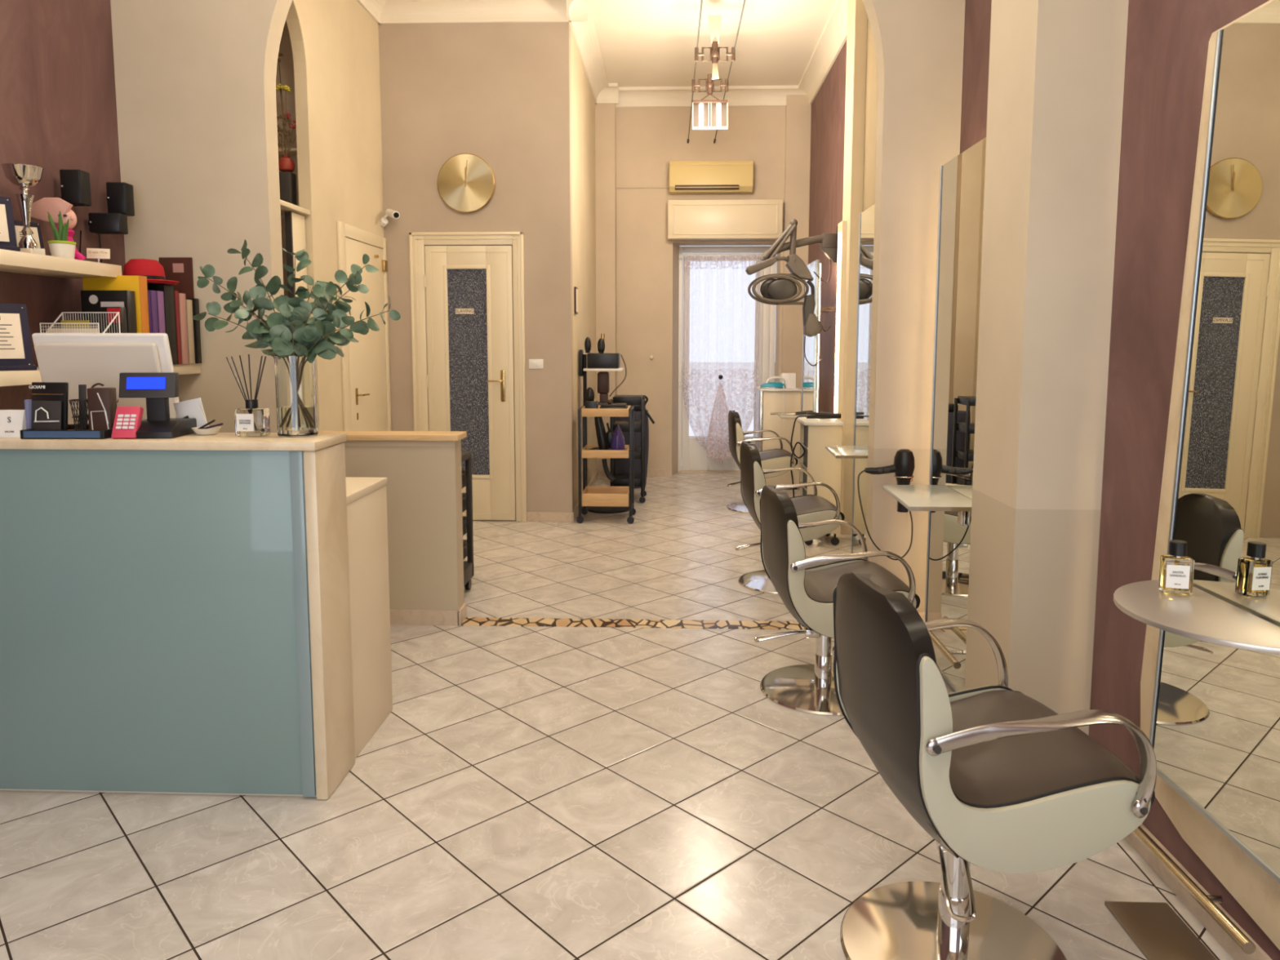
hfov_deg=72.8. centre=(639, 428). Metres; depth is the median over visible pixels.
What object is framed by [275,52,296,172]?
flower arrangement
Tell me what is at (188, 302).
book
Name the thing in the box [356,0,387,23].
trim
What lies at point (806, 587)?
chair
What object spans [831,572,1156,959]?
chair
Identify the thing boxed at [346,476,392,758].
reception desk
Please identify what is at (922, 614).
baseboard
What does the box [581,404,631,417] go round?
tray
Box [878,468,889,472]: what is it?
switch
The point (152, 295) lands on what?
book
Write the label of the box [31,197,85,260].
doll
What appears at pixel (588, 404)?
box
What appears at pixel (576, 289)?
print
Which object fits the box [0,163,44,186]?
bowl
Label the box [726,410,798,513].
chair
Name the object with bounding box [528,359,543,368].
light switch
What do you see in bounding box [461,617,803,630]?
trim
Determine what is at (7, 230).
plaque
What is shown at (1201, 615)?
shelf
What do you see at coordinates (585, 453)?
tray
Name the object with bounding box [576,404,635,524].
trolley
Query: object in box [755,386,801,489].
storage cabinet
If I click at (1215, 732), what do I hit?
mirror
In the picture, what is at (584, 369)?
tray
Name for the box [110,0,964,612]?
wall
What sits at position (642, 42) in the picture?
ceiling
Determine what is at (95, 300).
label
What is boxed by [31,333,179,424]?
desktop computer
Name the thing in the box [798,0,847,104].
trim
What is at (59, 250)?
pot
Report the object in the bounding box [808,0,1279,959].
wall
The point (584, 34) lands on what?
trim
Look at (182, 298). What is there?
book
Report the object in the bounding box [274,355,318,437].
glass vase
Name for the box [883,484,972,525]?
table
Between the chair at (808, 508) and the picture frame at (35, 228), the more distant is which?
the chair at (808, 508)
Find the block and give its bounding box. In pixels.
[32,248,45,255]
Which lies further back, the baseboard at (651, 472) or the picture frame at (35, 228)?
the baseboard at (651, 472)
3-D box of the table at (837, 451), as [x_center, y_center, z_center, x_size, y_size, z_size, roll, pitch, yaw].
[1.230,0.183,5.011,0.288,0.120,0.463,0,6,2]
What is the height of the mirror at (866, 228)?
2.271 m
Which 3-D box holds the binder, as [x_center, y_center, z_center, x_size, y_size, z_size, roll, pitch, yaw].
[-2.375,-0.451,3.887,0.210,0.335,0.062,0,6,2]
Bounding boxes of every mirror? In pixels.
[801,259,835,415]
[850,204,875,559]
[924,137,986,692]
[1149,0,1279,883]
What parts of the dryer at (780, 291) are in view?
elbow arm, wall arm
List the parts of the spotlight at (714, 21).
glass blade, blade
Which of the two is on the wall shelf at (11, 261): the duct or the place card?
the place card
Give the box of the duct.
[616,186,668,395]
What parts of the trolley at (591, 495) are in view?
post, post, post, post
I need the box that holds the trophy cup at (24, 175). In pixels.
[0,163,44,253]
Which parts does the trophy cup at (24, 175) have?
stem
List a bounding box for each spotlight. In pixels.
[691,73,728,129]
[694,14,735,79]
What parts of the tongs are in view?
handle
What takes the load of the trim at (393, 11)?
attached to the wall at (500, 94)
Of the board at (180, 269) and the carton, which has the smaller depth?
the carton
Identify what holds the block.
on the wall shelf at (11, 261)
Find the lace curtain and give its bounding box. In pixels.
[679,253,762,462]
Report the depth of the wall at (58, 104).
3.88 m
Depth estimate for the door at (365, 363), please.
6.50 m
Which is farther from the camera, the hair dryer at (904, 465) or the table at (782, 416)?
the table at (782, 416)
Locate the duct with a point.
(616, 187)
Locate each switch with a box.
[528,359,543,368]
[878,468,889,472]
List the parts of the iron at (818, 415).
cord, arm, arm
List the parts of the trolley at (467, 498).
drawer, drawer, drawer, drawer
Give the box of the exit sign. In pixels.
[316,280,337,300]
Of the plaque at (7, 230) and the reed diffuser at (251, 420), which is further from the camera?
the plaque at (7, 230)
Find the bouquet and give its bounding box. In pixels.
[192,239,400,363]
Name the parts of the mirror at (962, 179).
edge trim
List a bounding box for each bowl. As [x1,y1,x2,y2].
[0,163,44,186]
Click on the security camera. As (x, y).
(393, 214)
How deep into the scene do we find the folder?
3.92 m
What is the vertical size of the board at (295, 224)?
2.262 m
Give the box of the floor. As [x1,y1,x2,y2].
[0,471,1233,959]
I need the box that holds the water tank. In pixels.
[779,373,796,429]
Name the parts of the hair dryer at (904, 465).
handle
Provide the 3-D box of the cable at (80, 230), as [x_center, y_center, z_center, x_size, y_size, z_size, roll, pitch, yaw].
[-2.605,-0.622,4.131,0.006,0.620,0.175,0,6,2]
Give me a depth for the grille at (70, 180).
3.84 m
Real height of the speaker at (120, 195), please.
0.150 m
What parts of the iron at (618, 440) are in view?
handle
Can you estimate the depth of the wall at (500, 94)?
6.86 m
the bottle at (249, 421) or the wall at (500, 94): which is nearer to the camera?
the bottle at (249, 421)
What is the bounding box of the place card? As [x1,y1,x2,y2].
[86,248,110,262]
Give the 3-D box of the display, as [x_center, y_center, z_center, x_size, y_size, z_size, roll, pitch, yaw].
[-1.583,-0.082,2.835,0.192,0.205,0.220,0,6,-4]
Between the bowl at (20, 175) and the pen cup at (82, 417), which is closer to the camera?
the pen cup at (82, 417)
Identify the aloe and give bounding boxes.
[47,211,75,258]
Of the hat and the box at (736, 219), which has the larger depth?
the box at (736, 219)
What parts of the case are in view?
lid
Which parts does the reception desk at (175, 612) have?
panel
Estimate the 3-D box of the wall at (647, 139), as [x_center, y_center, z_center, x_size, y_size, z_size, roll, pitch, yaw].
[0.684,-1.537,9.486,2.526,4.100,0.320,0,6,2]
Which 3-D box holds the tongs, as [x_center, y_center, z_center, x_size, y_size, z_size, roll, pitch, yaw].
[1.312,-0.142,7.540,0.362,0.043,0.032,0,6,-2]
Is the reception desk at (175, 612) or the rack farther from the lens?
the rack
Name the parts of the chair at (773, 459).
pump lever, backrest, plate, armrest, panel, armrest, seat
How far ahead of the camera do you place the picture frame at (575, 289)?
7.17 m
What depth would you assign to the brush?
7.20 m
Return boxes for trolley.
[461,450,474,590]
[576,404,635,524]
[578,333,629,513]
[609,395,646,502]
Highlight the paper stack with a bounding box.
[173,397,208,426]
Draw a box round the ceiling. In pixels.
[588,0,836,87]
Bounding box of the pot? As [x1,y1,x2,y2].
[48,243,75,258]
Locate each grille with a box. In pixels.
[59,169,80,202]
[88,213,119,231]
[106,182,125,213]
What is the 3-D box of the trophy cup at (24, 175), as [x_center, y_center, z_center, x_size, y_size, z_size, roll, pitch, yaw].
[-2.487,-0.879,3.512,0.142,0.356,0.142,0,6,2]
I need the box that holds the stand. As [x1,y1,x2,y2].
[24,382,68,430]
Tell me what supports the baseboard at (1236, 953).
attached to the wall at (1167, 41)
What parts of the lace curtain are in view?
curtain rod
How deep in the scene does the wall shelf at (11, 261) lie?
3.56 m
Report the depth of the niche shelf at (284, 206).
5.33 m
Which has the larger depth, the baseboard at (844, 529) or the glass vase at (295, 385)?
the baseboard at (844, 529)
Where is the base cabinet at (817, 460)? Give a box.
[796,417,844,545]
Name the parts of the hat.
crown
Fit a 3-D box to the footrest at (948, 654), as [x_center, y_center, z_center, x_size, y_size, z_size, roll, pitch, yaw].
[1.190,0.999,3.664,0.264,0.214,0.674,0,6,2]
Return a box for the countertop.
[0,432,346,450]
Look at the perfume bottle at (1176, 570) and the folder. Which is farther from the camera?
the folder
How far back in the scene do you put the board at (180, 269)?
4.36 m
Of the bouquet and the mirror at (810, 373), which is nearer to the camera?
the bouquet
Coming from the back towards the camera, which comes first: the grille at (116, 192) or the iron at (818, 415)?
the iron at (818, 415)
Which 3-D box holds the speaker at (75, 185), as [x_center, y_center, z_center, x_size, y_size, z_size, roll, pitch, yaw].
[-2.537,-1.079,3.880,0.110,0.150,0.090,0,6,-4]
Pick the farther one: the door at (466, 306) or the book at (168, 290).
the door at (466, 306)
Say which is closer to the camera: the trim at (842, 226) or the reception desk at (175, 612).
the reception desk at (175, 612)
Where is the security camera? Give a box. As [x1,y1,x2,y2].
[380,208,399,226]
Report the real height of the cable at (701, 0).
0.260 m
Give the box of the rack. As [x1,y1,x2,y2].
[39,311,120,333]
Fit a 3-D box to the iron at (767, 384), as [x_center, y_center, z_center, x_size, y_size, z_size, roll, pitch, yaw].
[1.326,-0.466,8.673,0.254,0.120,0.116,-1,6,-8]
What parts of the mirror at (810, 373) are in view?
edge trim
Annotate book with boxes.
[146,284,177,364]
[147,289,159,333]
[156,290,165,333]
[173,290,182,364]
[178,293,189,364]
[186,298,201,363]
[186,299,195,364]
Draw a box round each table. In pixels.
[777,414,808,419]
[825,445,868,458]
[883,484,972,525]
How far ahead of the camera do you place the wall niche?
5.75 m
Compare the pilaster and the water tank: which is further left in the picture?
the pilaster
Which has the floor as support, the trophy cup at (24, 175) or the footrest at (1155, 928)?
the footrest at (1155, 928)
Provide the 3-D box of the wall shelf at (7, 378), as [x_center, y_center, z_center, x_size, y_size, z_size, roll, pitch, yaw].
[-2.453,-0.213,3.458,0.363,0.051,1.943,0,6,2]
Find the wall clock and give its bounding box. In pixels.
[437,153,495,213]
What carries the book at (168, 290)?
on the wall shelf at (7, 378)
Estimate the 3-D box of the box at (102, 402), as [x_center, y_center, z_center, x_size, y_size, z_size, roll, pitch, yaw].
[-1.745,-0.061,2.816,0.070,0.145,0.047,0,6,-2]
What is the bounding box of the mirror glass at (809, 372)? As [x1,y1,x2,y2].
[802,260,816,415]
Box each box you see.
[0,409,26,437]
[86,387,116,430]
[584,400,598,408]
[667,199,782,239]
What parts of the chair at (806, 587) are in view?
pump lever, backrest, plate, lever mount, panel, armrest, panel, armrest, seat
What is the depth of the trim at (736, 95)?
9.08 m
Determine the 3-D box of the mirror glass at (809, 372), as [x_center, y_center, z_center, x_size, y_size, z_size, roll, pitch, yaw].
[1.485,-0.497,7.640,0.004,1.900,0.640,0,6,2]
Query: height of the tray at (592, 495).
0.105 m
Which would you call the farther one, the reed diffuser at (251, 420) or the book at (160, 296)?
the book at (160, 296)
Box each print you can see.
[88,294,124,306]
[576,288,577,311]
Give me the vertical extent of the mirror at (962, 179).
2.236 m
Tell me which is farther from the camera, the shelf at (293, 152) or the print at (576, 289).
the print at (576, 289)
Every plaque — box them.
[0,196,20,251]
[0,303,36,370]
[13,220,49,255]
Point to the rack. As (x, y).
(68, 326)
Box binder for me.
[80,290,137,333]
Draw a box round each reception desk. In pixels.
[0,432,355,799]
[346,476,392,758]
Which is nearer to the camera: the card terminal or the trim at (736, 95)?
the card terminal
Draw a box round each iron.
[611,425,625,449]
[760,376,785,388]
[790,411,840,497]
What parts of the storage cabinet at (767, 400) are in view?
rail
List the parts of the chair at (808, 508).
pump lever, backrest, plate, panel, armrest, panel, armrest, seat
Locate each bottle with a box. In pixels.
[234,407,270,436]
[600,333,604,339]
[1158,539,1194,595]
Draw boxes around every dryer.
[587,416,608,449]
[745,218,837,366]
[857,448,915,559]
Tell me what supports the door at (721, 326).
in the wall at (647, 139)
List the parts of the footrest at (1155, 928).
floor plate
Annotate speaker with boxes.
[59,168,91,206]
[88,212,128,234]
[106,182,134,216]
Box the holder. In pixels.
[893,474,914,481]
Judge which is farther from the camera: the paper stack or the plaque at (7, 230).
the plaque at (7, 230)
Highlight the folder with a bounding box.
[82,275,149,333]
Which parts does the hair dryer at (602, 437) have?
handle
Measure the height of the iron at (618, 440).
0.254 m
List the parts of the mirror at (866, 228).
edge trim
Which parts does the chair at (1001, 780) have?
backrest, panel, armrest, lever mount, plate, pump lever, seat, panel, armrest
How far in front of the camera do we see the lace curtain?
9.58 m
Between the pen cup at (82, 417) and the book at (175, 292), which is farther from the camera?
the book at (175, 292)
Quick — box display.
[119,372,196,439]
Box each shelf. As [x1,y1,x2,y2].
[0,248,121,278]
[0,363,200,386]
[278,147,297,155]
[280,199,310,214]
[1113,579,1279,654]
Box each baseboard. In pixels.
[390,603,466,626]
[526,511,572,521]
[572,468,671,521]
[840,521,851,534]
[918,612,924,622]
[1124,823,1271,959]
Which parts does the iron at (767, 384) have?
handle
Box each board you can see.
[159,257,194,298]
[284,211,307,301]
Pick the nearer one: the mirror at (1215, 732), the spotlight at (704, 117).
the mirror at (1215, 732)
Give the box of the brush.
[606,422,613,449]
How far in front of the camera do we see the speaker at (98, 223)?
4.06 m
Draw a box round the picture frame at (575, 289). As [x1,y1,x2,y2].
[573,286,577,314]
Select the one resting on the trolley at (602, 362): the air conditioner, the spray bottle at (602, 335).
the spray bottle at (602, 335)
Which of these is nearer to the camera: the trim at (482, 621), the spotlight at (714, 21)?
the trim at (482, 621)
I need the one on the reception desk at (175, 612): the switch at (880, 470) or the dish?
the dish
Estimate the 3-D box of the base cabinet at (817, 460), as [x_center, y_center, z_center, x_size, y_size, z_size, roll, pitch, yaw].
[1.319,0.379,6.406,0.280,0.898,0.400,0,6,2]
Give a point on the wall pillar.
(1056, 71)
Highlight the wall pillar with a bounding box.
[964,0,1128,734]
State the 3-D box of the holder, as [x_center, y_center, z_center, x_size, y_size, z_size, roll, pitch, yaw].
[1.294,0.243,4.262,0.098,0.060,0.201,2,6,14]
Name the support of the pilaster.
attached to the wall at (647, 139)
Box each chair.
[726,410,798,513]
[735,440,844,594]
[754,484,919,716]
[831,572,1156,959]
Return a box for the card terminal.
[111,406,143,439]
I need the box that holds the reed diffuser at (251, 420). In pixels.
[226,354,270,436]
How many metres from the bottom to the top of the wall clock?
0.458 m
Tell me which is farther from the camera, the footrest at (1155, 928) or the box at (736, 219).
the box at (736, 219)
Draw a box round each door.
[336,221,391,431]
[408,231,526,521]
[678,245,776,471]
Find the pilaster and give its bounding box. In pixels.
[595,103,616,470]
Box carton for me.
[100,306,127,333]
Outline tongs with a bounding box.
[769,410,809,415]
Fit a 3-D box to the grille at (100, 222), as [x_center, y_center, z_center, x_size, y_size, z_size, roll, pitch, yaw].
[-2.505,-0.966,4.056,0.130,0.080,0.004,-1,6,-8]
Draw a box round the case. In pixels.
[599,399,627,408]
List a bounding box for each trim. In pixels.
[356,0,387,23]
[377,0,587,24]
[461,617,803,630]
[566,0,608,103]
[596,83,618,103]
[615,84,806,107]
[679,470,740,473]
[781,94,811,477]
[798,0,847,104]
[833,220,847,421]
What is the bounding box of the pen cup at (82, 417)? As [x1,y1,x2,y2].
[68,384,89,430]
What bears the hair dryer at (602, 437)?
on the trolley at (591, 495)
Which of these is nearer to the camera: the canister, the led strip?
the led strip
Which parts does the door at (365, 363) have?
handle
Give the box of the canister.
[597,371,608,402]
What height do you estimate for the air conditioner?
0.310 m
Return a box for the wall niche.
[275,19,298,296]
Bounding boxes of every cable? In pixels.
[79,230,102,262]
[687,0,702,143]
[713,0,745,143]
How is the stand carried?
on the tray at (29, 433)
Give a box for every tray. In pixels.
[20,424,112,439]
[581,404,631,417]
[581,444,629,457]
[582,485,629,506]
[583,368,623,371]
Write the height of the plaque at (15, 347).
0.255 m
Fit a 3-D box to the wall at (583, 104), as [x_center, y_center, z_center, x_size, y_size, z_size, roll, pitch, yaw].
[-0.566,-1.410,8.201,0.120,4.100,2.350,0,6,2]
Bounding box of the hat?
[123,258,179,284]
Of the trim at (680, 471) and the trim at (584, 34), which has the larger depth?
the trim at (680, 471)
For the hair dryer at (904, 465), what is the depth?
4.19 m
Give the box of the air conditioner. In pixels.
[669,160,753,194]
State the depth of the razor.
7.02 m
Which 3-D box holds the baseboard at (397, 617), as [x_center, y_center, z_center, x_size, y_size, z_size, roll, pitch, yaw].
[-1.375,0.973,4.581,0.892,0.078,0.142,0,6,2]
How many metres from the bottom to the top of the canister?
0.330 m
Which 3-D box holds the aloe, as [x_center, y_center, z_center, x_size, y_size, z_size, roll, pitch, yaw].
[-2.432,-0.814,3.647,0.099,0.200,0.099,-3,7,-30]
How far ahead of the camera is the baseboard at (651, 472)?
9.42 m
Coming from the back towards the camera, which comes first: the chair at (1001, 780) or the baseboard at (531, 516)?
the baseboard at (531, 516)
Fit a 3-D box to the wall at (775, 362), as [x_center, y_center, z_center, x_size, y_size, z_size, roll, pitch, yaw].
[0.919,-0.247,11.658,4.000,1.300,0.100,0,6,2]
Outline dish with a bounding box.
[191,419,223,435]
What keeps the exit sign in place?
attached to the wall at (335, 43)
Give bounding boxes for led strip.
[834,231,840,413]
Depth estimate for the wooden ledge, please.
4.40 m
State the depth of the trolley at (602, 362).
7.46 m
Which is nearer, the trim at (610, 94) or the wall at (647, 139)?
the trim at (610, 94)
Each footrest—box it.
[928,631,962,669]
[1104,826,1256,959]
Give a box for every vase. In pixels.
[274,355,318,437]
[279,171,297,205]
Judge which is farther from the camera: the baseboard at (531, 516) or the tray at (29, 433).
the baseboard at (531, 516)
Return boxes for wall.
[0,0,125,409]
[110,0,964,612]
[285,0,384,431]
[377,22,573,520]
[570,28,596,508]
[615,106,786,475]
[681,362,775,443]
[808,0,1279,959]
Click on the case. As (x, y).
(609, 405)
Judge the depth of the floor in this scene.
2.66 m
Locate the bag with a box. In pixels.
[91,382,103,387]
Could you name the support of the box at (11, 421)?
on the reception desk at (175, 612)
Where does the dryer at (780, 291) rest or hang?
attached to the wall at (1167, 41)
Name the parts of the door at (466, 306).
obscure pane, handle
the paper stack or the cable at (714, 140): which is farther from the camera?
the cable at (714, 140)
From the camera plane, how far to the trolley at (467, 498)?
5.09 m
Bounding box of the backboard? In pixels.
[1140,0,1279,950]
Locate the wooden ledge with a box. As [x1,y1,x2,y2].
[318,431,466,440]
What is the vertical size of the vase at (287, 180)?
0.245 m
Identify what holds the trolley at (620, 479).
on the floor
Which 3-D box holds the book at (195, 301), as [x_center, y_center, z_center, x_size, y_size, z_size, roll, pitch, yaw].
[-2.318,-0.492,4.358,0.200,0.324,0.039,0,6,2]
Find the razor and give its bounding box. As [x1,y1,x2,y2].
[601,458,614,481]
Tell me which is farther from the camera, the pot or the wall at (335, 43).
the wall at (335, 43)

